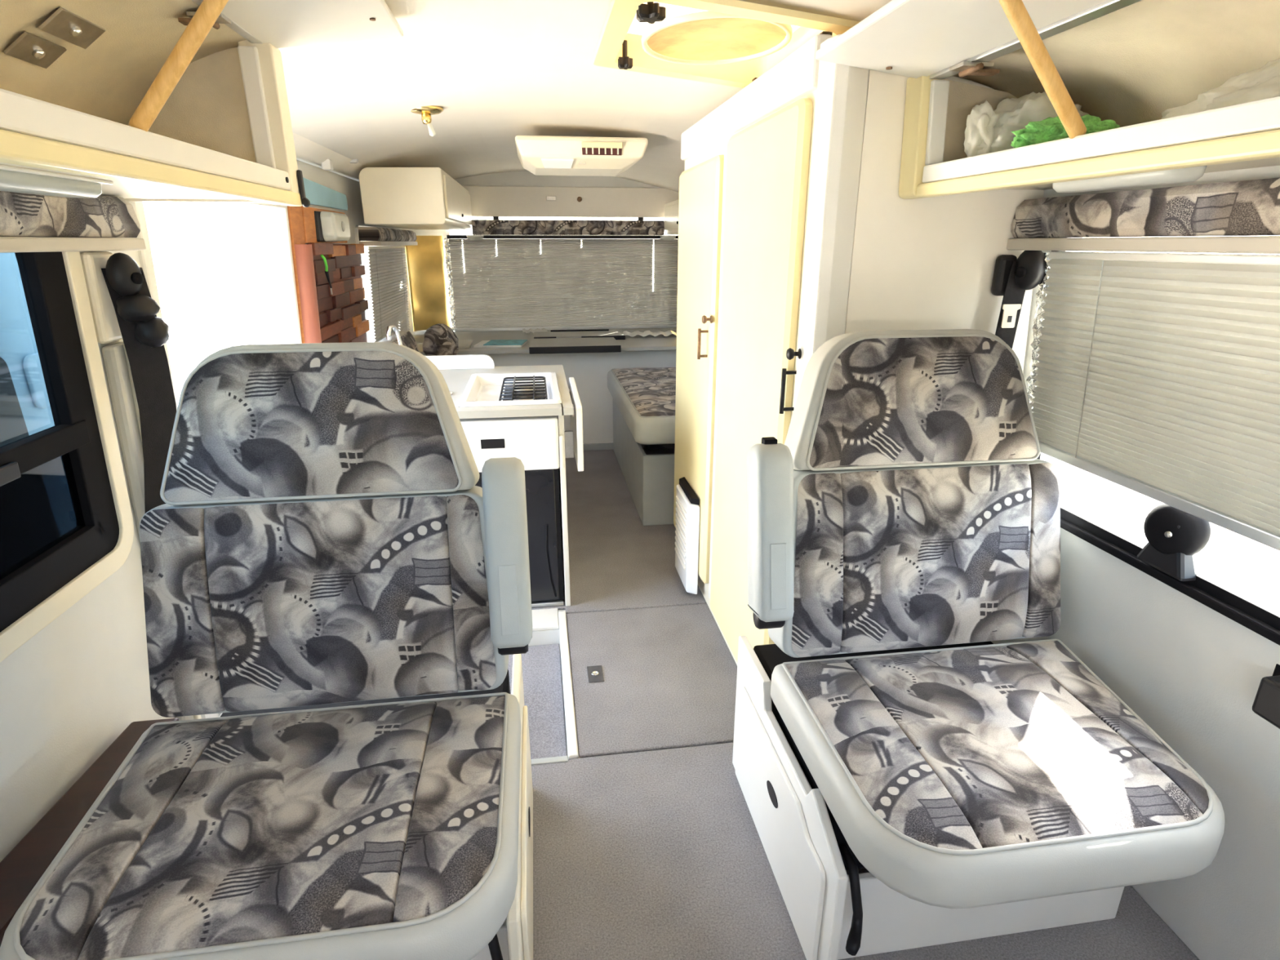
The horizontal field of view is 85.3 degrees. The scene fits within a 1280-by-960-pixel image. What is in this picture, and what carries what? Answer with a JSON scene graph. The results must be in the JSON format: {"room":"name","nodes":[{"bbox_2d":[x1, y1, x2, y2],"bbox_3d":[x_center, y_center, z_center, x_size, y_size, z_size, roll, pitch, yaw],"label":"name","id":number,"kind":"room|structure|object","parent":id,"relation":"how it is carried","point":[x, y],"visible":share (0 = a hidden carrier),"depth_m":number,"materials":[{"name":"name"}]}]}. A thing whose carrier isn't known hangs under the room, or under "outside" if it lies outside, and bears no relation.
{"room":"camper van interior","nodes":[
{"label":"camper van interior","id":0,"kind":"room"},
{"bbox_2d":[0,252,54,446],"bbox_3d":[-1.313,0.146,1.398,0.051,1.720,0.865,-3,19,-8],"label":"window","id":1,"kind":"structure","parent":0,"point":[25,410],"depth_m":1.48,"materials":[{"name":"blue glass"}]},
{"bbox_2d":[0,160,402,862],"bbox_3d":[-1.271,-0.168,2.042,0.140,2.100,6.900,-3,19,-8],"label":"wall","id":2,"kind":"structure","parent":0,"point":[72,689],"depth_m":1.41,"materials":[{"name":"white paint"}]},
{"bbox_2d":[0,236,133,662],"bbox_3d":[-1.082,-0.003,0.929,0.075,0.775,1.215,-3,19,-8],"label":"window","id":3,"kind":"structure","parent":2,"relation":"in","point":[67,524],"depth_m":1.37,"materials":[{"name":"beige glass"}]},
{"bbox_2d":[0,191,146,253],"bbox_3d":[-1.004,-0.277,0.690,0.078,0.108,1.768,-3,19,-8],"label":"pelmet","id":4,"kind":"object","parent":2,"relation":"in","point":[28,222],"depth_m":1.28,"materials":[{"name":"fabric"}]},
{"bbox_2d":[80,251,205,720],"bbox_3d":[-1.175,0.123,1.678,0.088,1.283,0.115,-3,19,-8],"label":"pillar cover","id":5,"kind":"structure","parent":2,"relation":"attached to","point":[125,404],"depth_m":1.53,"materials":[{"name":"beige plastic"}]},
{"bbox_2d":[101,252,176,513],"bbox_3d":[-1.103,-0.206,1.562,0.120,0.581,0.077,-9,21,-23],"label":"belt","id":6,"kind":"object","parent":5,"relation":"attached to","point":[144,335],"visible":1,"depth_m":1.55,"materials":[{"name":"black fabric"}]},
{"bbox_2d":[0,0,403,207],"bbox_3d":[-0.711,-0.489,0.612,0.668,0.372,2.065,-3,19,-8],"label":"locker","id":7,"kind":"object","parent":2,"relation":"attached to","point":[74,74],"visible":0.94,"depth_m":1.30,"materials":[{"name":"beige laminate"}]},
{"bbox_2d":[0,164,113,198],"bbox_3d":[-0.858,-0.409,0.945,0.070,0.027,0.380,-3,19,-8],"label":"lamp","id":8,"kind":"object","parent":7,"relation":"attached to","point":[12,179],"visible":1,"depth_m":0.98,"materials":[{"name":"white plastic"}]},
{"bbox_2d":[128,0,228,131],"bbox_3d":[-0.611,-0.636,0.967,0.229,0.285,0.022,-5,19,-14],"label":"stick","id":9,"kind":"object","parent":7,"relation":"attached to","point":[207,13],"visible":0.96,"depth_m":0.97,"materials":[{"name":"brown wood"}]},
{"bbox_2d":[128,201,302,715],"bbox_3d":[-1.318,-0.131,2.343,0.144,1.585,1.085,-3,19,-8],"label":"trim","id":10,"kind":"structure","parent":2,"relation":"attached to","point":[277,215],"depth_m":2.62,"materials":[{"name":"white plastic"}]},
{"bbox_2d":[302,177,347,210],"bbox_3d":[-1.402,-1.266,3.078,0.012,0.102,0.780,-3,19,-8],"label":"cloth","id":11,"kind":"object","parent":2,"relation":"attached to","point":[317,194],"visible":0.69,"depth_m":3.06,"materials":[{"name":"teal fabric"}]},
{"bbox_2d":[320,158,333,170],"bbox_3d":[-1.339,-1.349,2.969,0.037,0.045,0.050,-3,19,-8],"label":"hook","id":12,"kind":"object","parent":2,"relation":"attached to","point":[326,165],"visible":0.8,"depth_m":2.95,"materials":[{"name":"white plastic"}]},
{"bbox_2d":[287,205,369,343],"bbox_3d":[-1.425,-0.507,3.360,0.117,1.490,1.070,-3,19,-8],"label":"panel","id":13,"kind":"object","parent":2,"relation":"attached to","point":[340,317],"visible":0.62,"depth_m":3.03,"materials":[{"name":"red wood"}]},
{"bbox_2d":[320,254,333,294],"bbox_3d":[-1.347,-0.886,2.998,0.017,0.170,0.098,-3,19,-8],"label":"lanyard","id":14,"kind":"object","parent":13,"relation":"hanging from","point":[326,272],"visible":1,"depth_m":2.98,"materials":[{"name":"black fabric"}]},
{"bbox_2d":[314,210,350,241],"bbox_3d":[-1.359,-1.122,3.080,0.085,0.125,0.320,-3,19,-8],"label":"wall lamp","id":15,"kind":"object","parent":13,"relation":"attached to","point":[330,226],"visible":0.98,"depth_m":2.99,"materials":[{"name":"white plastic"}]},
{"bbox_2d":[293,132,368,181],"bbox_3d":[-1.378,-1.507,3.240,0.165,0.140,3.570,-3,19,-8],"label":"trim","id":16,"kind":"structure","parent":2,"relation":"attached to","point":[307,151],"depth_m":2.89,"materials":[{"name":"white plastic"}]},
{"bbox_2d":[349,159,358,163],"bbox_3d":[-1.335,-1.491,3.220,0.047,0.038,0.050,-3,19,-8],"label":"hook","id":17,"kind":"object","parent":2,"relation":"attached to","point":[353,161],"visible":0.38,"depth_m":3.21,"materials":[{"name":"white plastic"}]},
{"bbox_2d":[355,225,395,342],"bbox_3d":[-1.615,-1.144,4.405,0.069,0.860,1.330,-3,19,-8],"label":"window","id":18,"kind":"structure","parent":2,"relation":"in","point":[357,237],"depth_m":3.73,"materials":[{"name":"metal"}]},
{"bbox_2d":[364,245,410,342],"bbox_3d":[-1.578,-1.165,4.404,0.050,0.605,1.150,-3,19,-8],"label":"blind","id":19,"kind":"object","parent":18,"relation":"attached to","point":[388,273],"visible":0.8,"depth_m":4.29,"materials":[{"name":"grey fabric"}]},
{"bbox_2d":[355,226,417,245],"bbox_3d":[-1.531,-1.489,4.263,0.126,0.095,1.248,-3,19,-8],"label":"pelmet","id":20,"kind":"object","parent":2,"relation":"in","point":[368,236],"depth_m":3.84,"materials":[{"name":"fabric"}]},
{"bbox_2d":[377,330,419,352],"bbox_3d":[-1.199,-0.368,3.925,0.500,0.862,1.215,-3,19,-8],"label":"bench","id":21,"kind":"object","parent":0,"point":[408,340],"visible":0.12,"depth_m":3.96,"materials":[{"name":"fabric"}]},
{"bbox_2d":[422,323,458,355],"bbox_3d":[-1.190,-0.803,4.145,0.210,0.256,0.123,-3,19,-8],"label":"bolster cushion","id":22,"kind":"object","parent":21,"relation":"on","point":[440,339],"visible":0.76,"depth_m":4.09,"materials":[{"name":"fabric"}]},
{"bbox_2d":[402,170,659,335],"bbox_3d":[-0.668,-1.346,5.337,2.370,2.000,0.050,-3,19,-8],"label":"wall","id":23,"kind":"structure","parent":0,"point":[522,178],"depth_m":5.04,"materials":[{"name":"white paint"}]},
{"bbox_2d":[359,167,471,230],"bbox_3d":[-1.286,-1.669,4.202,0.416,0.265,1.610,-3,19,-8],"label":"locker","id":24,"kind":"object","parent":23,"relation":"attached to","point":[404,197],"visible":1,"depth_m":3.46,"materials":[{"name":"beige laminate"}]},
{"bbox_2d":[443,237,456,331],"bbox_3d":[-1.393,-1.429,5.101,0.052,0.660,0.016,7,20,19],"label":"insulation","id":25,"kind":"object","parent":23,"relation":"attached to","point":[447,262],"visible":0.98,"depth_m":5.10,"materials":[{"name":"silver metal"}]},
{"bbox_2d":[546,195,555,200],"bbox_3d":[-0.643,-2.041,5.031,0.070,0.030,0.006,-3,19,-8],"label":"plate","id":26,"kind":"object","parent":23,"relation":"attached to","point":[548,197],"visible":1,"depth_m":5.03,"materials":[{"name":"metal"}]},
{"bbox_2d":[444,230,678,237],"bbox_3d":[-0.547,-1.557,5.264,1.750,0.877,0.042,-3,19,-8],"label":"window","id":27,"kind":"structure","parent":23,"relation":"in","point":[447,232],"depth_m":5.03,"materials":[{"name":"glass"}]},
{"bbox_2d":[446,216,678,239],"bbox_3d":[-0.545,-1.844,5.078,1.690,0.150,0.121,-3,19,-8],"label":"pelmet","id":28,"kind":"object","parent":23,"relation":"in","point":[495,228],"depth_m":5.04,"materials":[{"name":"fabric"}]},
{"bbox_2d":[466,235,483,239],"bbox_3d":[-1.169,-1.717,4.925,0.120,0.032,0.120,-3,19,-8],"label":"reading lamp","id":29,"kind":"object","parent":28,"relation":"attached to","point":[470,237],"visible":1,"depth_m":4.88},
{"bbox_2d":[659,235,675,240],"bbox_3d":[0.206,-1.782,5.116,0.120,0.032,0.120,-3,19,-8],"label":"reading lamp","id":30,"kind":"object","parent":28,"relation":"attached to","point":[664,237],"visible":1,"depth_m":5.07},
{"bbox_2d":[447,238,678,331],"bbox_3d":[-0.544,-1.465,5.220,1.706,0.657,0.022,-3,19,-8],"label":"blind","id":31,"kind":"object","parent":23,"relation":"attached to","point":[601,283],"visible":0.98,"depth_m":5.21,"materials":[{"name":"grey fabric"}]},
{"bbox_2d":[462,185,679,217],"bbox_3d":[-0.686,-2.023,5.055,2.020,0.205,0.039,-3,19,-8],"label":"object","id":32,"kind":"structure","parent":23,"relation":"attached to","point":[486,201],"depth_m":5.06,"materials":[{"name":"white plastic"}]},
{"bbox_2d":[577,196,582,201],"bbox_3d":[-0.441,-2.046,5.061,0.036,0.036,0.004,-3,19,-8],"label":"plug","id":33,"kind":"object","parent":23,"relation":"attached to","point":[579,198],"visible":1,"depth_m":5.06,"materials":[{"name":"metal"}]},
{"bbox_2d":[278,0,892,192],"bbox_3d":[-0.160,-1.067,1.881,2.400,0.265,6.950,-3,19,-8],"label":"ceiling","id":34,"kind":"structure","parent":0,"point":[499,71],"depth_m":2.22,"materials":[{"name":"white paint"}]},
{"bbox_2d":[411,105,443,136],"bbox_3d":[-0.777,-1.304,2.532,0.124,0.093,0.124,-3,19,-8],"label":"ceiling lamp","id":35,"kind":"object","parent":34,"relation":"attached to","point":[426,112],"visible":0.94,"depth_m":2.51,"materials":[{"name":"gold metal"}]},
{"bbox_2d":[515,135,648,176],"bbox_3d":[-0.291,-1.537,3.320,0.586,0.125,0.565,-3,19,-8],"label":"air conditioner","id":36,"kind":"object","parent":34,"relation":"attached to","point":[540,155],"visible":1,"depth_m":3.09,"materials":[{"name":"white plastic"}]},
{"bbox_2d":[592,0,860,88],"bbox_3d":[0.183,-1.120,1.718,0.554,0.166,0.654,-3,19,-8],"label":"ceiling vent","id":37,"kind":"object","parent":34,"relation":"in","point":[726,42],"visible":0.85,"depth_m":1.77,"materials":[{"name":"beige plastic"}]},
{"bbox_2d":[505,448,1199,959],"bbox_3d":[-0.156,0.672,2.448,2.340,0.166,7.000,-3,19,-8],"label":"floor","id":38,"kind":"structure","parent":0,"point":[647,845],"depth_m":1.81,"materials":[{"name":"grey carpet"}]},
{"bbox_2d":[0,717,179,946],"bbox_3d":[-1.036,0.803,1.224,0.100,0.380,0.840,-3,19,-8],"label":"wooden board","id":39,"kind":"object","parent":38,"relation":"on","point":[20,870],"visible":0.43,"depth_m":1.25,"materials":[{"name":"brown wood"}]},
{"bbox_2d":[0,342,533,959],"bbox_3d":[-0.563,0.389,1.223,0.742,1.174,0.795,-3,19,-8],"label":"passenger seat","id":40,"kind":"object","parent":38,"relation":"on","point":[327,573],"visible":1,"depth_m":1.27,"materials":[{"name":"grey fabric"}]},
{"bbox_2d":[459,403,570,606],"bbox_3d":[-0.799,0.018,2.928,0.942,0.775,0.896,-3,19,-8],"label":"kitchen cabinet","id":41,"kind":"object","parent":38,"relation":"on","point":[538,442],"visible":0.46,"depth_m":2.46,"materials":[{"name":"white laminate"}]},
{"bbox_2d":[425,354,573,418],"bbox_3d":[-0.784,-0.395,2.798,0.975,0.089,0.920,-3,19,-8],"label":"countertop","id":42,"kind":"structure","parent":41,"relation":"on","point":[456,371],"depth_m":2.88,"materials":[{"name":"plastic"}]},
{"bbox_2d":[386,324,403,345],"bbox_3d":[-1.034,-0.558,2.988,0.112,0.221,0.057,-14,23,-35],"label":"tap","id":43,"kind":"object","parent":42,"relation":"on","point":[393,326],"visible":0.4,"depth_m":2.94,"materials":[{"name":"silver metal"}]},
{"bbox_2d":[457,372,561,406],"bbox_3d":[-0.505,-0.351,2.756,0.366,0.045,0.597,-3,19,-8],"label":"gas hob","id":44,"kind":"object","parent":42,"relation":"in","point":[523,388],"visible":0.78,"depth_m":2.79,"materials":[{"name":"white metal"}]},
{"bbox_2d":[475,467,564,607],"bbox_3d":[-0.583,0.215,2.662,0.558,0.567,0.177,-3,19,-8],"label":"fridge","id":45,"kind":"object","parent":41,"relation":"in","point":[542,486],"visible":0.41,"depth_m":2.62,"materials":[{"name":"black plastic"}]},
{"bbox_2d":[564,377,583,471],"bbox_3d":[-0.276,-0.234,2.747,0.065,0.259,0.525,-3,19,-8],"label":"drop leaf","id":46,"kind":"object","parent":41,"relation":"attached to","point":[574,437],"visible":0.81,"depth_m":2.54,"materials":[{"name":"white laminate"}]},
{"bbox_2d":[413,328,676,450],"bbox_3d":[-0.597,-0.651,4.971,2.155,0.722,1.060,-3,19,-8],"label":"wall","id":47,"kind":"structure","parent":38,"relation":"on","point":[589,371],"depth_m":4.65,"materials":[{"name":"white laminate"}]},
{"bbox_2d":[404,235,450,331],"bbox_3d":[-1.550,-1.429,5.053,0.280,0.660,0.046,-13,23,-34],"label":"panel","id":48,"kind":"object","parent":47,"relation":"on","point":[425,262],"visible":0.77,"depth_m":5.06,"materials":[{"name":"gold metal"}]},
{"bbox_2d":[458,340,473,348],"bbox_3d":[-1.189,-0.875,4.483,0.200,0.016,0.300,-3,19,-8],"label":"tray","id":49,"kind":"object","parent":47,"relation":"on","point":[462,344],"visible":0.46,"depth_m":4.44,"materials":[{"name":"plastic"}]},
{"bbox_2d":[473,339,528,347],"bbox_3d":[-0.903,-0.891,4.527,0.317,0.016,0.243,-1,19,-2],"label":"booklet","id":50,"kind":"object","parent":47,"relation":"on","point":[493,343],"visible":1,"depth_m":4.47,"materials":[{"name":"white paper"}]},
{"bbox_2d":[522,328,547,333],"bbox_3d":[-0.766,-1.090,5.074,0.188,0.023,0.149,-3,19,-8],"label":"insulation","id":51,"kind":"object","parent":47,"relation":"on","point":[524,330],"visible":0.84,"depth_m":5.07,"materials":[{"name":"silver metal"}]},
{"bbox_2d":[528,328,625,354],"bbox_3d":[-0.416,-0.939,4.678,0.650,0.056,0.749,-3,19,-8],"label":"table","id":52,"kind":"object","parent":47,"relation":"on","point":[559,341],"visible":1,"depth_m":4.52,"materials":[{"name":"black plastic"}]},
{"bbox_2d":[622,329,676,337],"bbox_3d":[0.110,-1.047,4.958,0.479,0.021,0.210,-3,19,-8],"label":"insulation","id":53,"kind":"object","parent":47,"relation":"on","point":[668,332],"visible":0.8,"depth_m":4.95,"materials":[{"name":"silver metal"}]},
{"bbox_2d":[607,367,675,525],"bbox_3d":[0.228,-0.267,4.018,0.720,0.611,1.510,-3,19,-8],"label":"bench","id":54,"kind":"object","parent":38,"relation":"on","point":[644,399],"visible":0.48,"depth_m":3.49,"materials":[{"name":"grey fabric"}]},
{"bbox_2d":[673,34,869,665],"bbox_3d":[0.493,-0.307,2.356,0.548,1.760,1.474,-3,19,-8],"label":"wardrobe","id":55,"kind":"object","parent":38,"relation":"on","point":[769,181],"visible":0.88,"depth_m":1.90,"materials":[{"name":"beige laminate"}]},
{"bbox_2d":[675,476,699,594],"bbox_3d":[0.185,0.223,2.839,0.046,0.405,0.294,-3,19,-8],"label":"heater","id":56,"kind":"object","parent":55,"relation":"attached to","point":[687,503],"visible":1,"depth_m":2.75,"materials":[{"name":"white metal"}]},
{"bbox_2d":[679,476,699,505],"bbox_3d":[0.192,0.042,2.778,0.028,0.024,0.278,-3,19,-8],"label":"grille","id":57,"kind":"object","parent":56,"relation":"attached to","point":[686,493],"depth_m":2.75,"materials":[{"name":"black plastic"}]},
{"bbox_2d":[732,328,1225,959],"bbox_3d":[0.629,0.332,1.386,0.757,1.176,0.800,-3,19,-8],"label":"passenger seat","id":58,"kind":"object","parent":38,"relation":"on","point":[905,522],"visible":1,"depth_m":1.42,"materials":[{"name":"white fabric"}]},
{"bbox_2d":[844,69,1044,641],"bbox_3d":[0.736,-0.094,1.732,0.540,1.760,0.030,-3,19,-8],"label":"wall partition","id":59,"kind":"structure","parent":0,"point":[926,263],"depth_m":1.56,"materials":[{"name":"beige laminate"}]},
{"bbox_2d":[991,164,1279,959],"bbox_3d":[0.883,-0.318,2.324,0.200,2.000,6.900,-3,19,-8],"label":"wall","id":60,"kind":"structure","parent":0,"point":[1192,673],"depth_m":1.33,"materials":[{"name":"white plastic"}]},
{"bbox_2d":[663,199,679,234],"bbox_3d":[0.325,-1.769,4.658,0.161,0.220,1.160,-3,19,-8],"label":"locker","id":61,"kind":"object","parent":60,"relation":"attached to","point":[671,209],"visible":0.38,"depth_m":4.88,"materials":[{"name":"beige laminate"}]},
{"bbox_2d":[991,250,1045,349],"bbox_3d":[0.857,-0.251,1.633,0.088,0.561,0.086,-3,19,-8],"label":"belt","id":62,"kind":"object","parent":60,"relation":"attached to","point":[1013,276],"visible":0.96,"depth_m":1.57,"materials":[{"name":"black plastic"}]},
{"bbox_2d":[1026,252,1050,413],"bbox_3d":[0.907,-0.284,1.592,0.046,0.450,0.048,-3,19,-8],"label":"insulation","id":63,"kind":"object","parent":60,"relation":"attached to","point":[1040,295],"visible":0.62,"depth_m":1.58,"materials":[{"name":"silver metal"}]},
{"bbox_2d":[815,0,1279,199],"bbox_3d":[0.744,-0.491,0.657,0.569,0.325,1.728,-3,19,-8],"label":"locker","id":64,"kind":"object","parent":60,"relation":"attached to","point":[1127,63],"visible":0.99,"depth_m":1.12,"materials":[{"name":"beige laminate"}]},
{"bbox_2d":[963,91,1088,157],"bbox_3d":[0.752,-0.675,1.355,0.233,0.150,0.178,-3,19,-8],"label":"plastic bag","id":65,"kind":"object","parent":64,"relation":"on","point":[988,130],"visible":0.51,"depth_m":1.32,"materials":[{"name":"white plastic"}]},
{"bbox_2d":[999,0,1086,138],"bbox_3d":[0.578,-0.591,0.993,0.166,0.188,0.022,-3,19,-8],"label":"stick","id":66,"kind":"object","parent":64,"relation":"on","point":[1015,11],"visible":1,"depth_m":0.99,"materials":[{"name":"brown wood"}]},
{"bbox_2d":[1010,114,1119,148],"bbox_3d":[0.742,-0.585,1.198,0.227,0.081,0.111,-3,19,-8],"label":"net","id":67,"kind":"object","parent":64,"relation":"on","point":[1049,129],"visible":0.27,"depth_m":1.17,"materials":[{"name":"green plastic"}]},
{"bbox_2d":[1052,163,1223,192],"bbox_3d":[0.764,-0.479,1.103,0.070,0.027,0.290,-3,19,-8],"label":"lamp","id":68,"kind":"object","parent":64,"relation":"attached to","point":[1188,174],"visible":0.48,"depth_m":1.05,"materials":[{"name":"white plastic"}]},
{"bbox_2d":[1160,58,1279,119],"bbox_3d":[0.855,-0.508,0.925,0.146,0.112,0.367,-3,19,-8],"label":"plastic bag","id":69,"kind":"object","parent":64,"relation":"on","point":[1264,82],"visible":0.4,"depth_m":0.94,"materials":[{"name":"white plastic"}]},
{"bbox_2d":[1006,177,1279,253],"bbox_3d":[0.983,-0.331,0.854,0.080,0.106,1.533,-3,19,-8],"label":"pelmet","id":70,"kind":"object","parent":60,"relation":"in","point":[1245,215],"depth_m":1.20,"materials":[{"name":"fabric"}]},
{"bbox_2d":[1032,250,1279,645],"bbox_3d":[1.029,-0.090,1.103,0.082,0.702,1.125,-3,19,-8],"label":"window","id":71,"kind":"structure","parent":60,"relation":"in","point":[1264,621],"depth_m":1.28,"materials":[{"name":"black plastic"}]},
{"bbox_2d":[1030,251,1279,551],"bbox_3d":[0.983,-0.105,1.038,0.056,0.437,1.125,-3,19,-8],"label":"blind","id":72,"kind":"object","parent":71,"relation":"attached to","point":[1157,378],"visible":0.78,"depth_m":1.23,"materials":[{"name":"fabric"}]},
{"bbox_2d":[1136,502,1211,581],"bbox_3d":[1.003,0.107,1.307,0.059,0.137,0.107,-6,20,-17],"label":"mount","id":73,"kind":"object","parent":71,"relation":"on","point":[1174,535],"visible":0.94,"depth_m":1.28,"materials":[{"name":"black plastic"}]},
{"bbox_2d":[1252,663,1279,728],"bbox_3d":[1.055,0.371,1.110,0.048,0.090,0.135,-3,19,-8],"label":"block","id":74,"kind":"object","parent":60,"relation":"attached to","point":[1266,704],"visible":1,"depth_m":1.14,"materials":[{"name":"black plastic"}]},
{"label":"outside","id":75,"kind":"structure","parent":0,"visible":0},
{"bbox_2d":[156,280,1279,599],"bbox_3d":[0.000,1.864,0.636,80.000,0.001,80.000,-3,19,-8],"label":"ground","id":76,"kind":"structure","parent":75,"point":[202,320],"depth_m":13.34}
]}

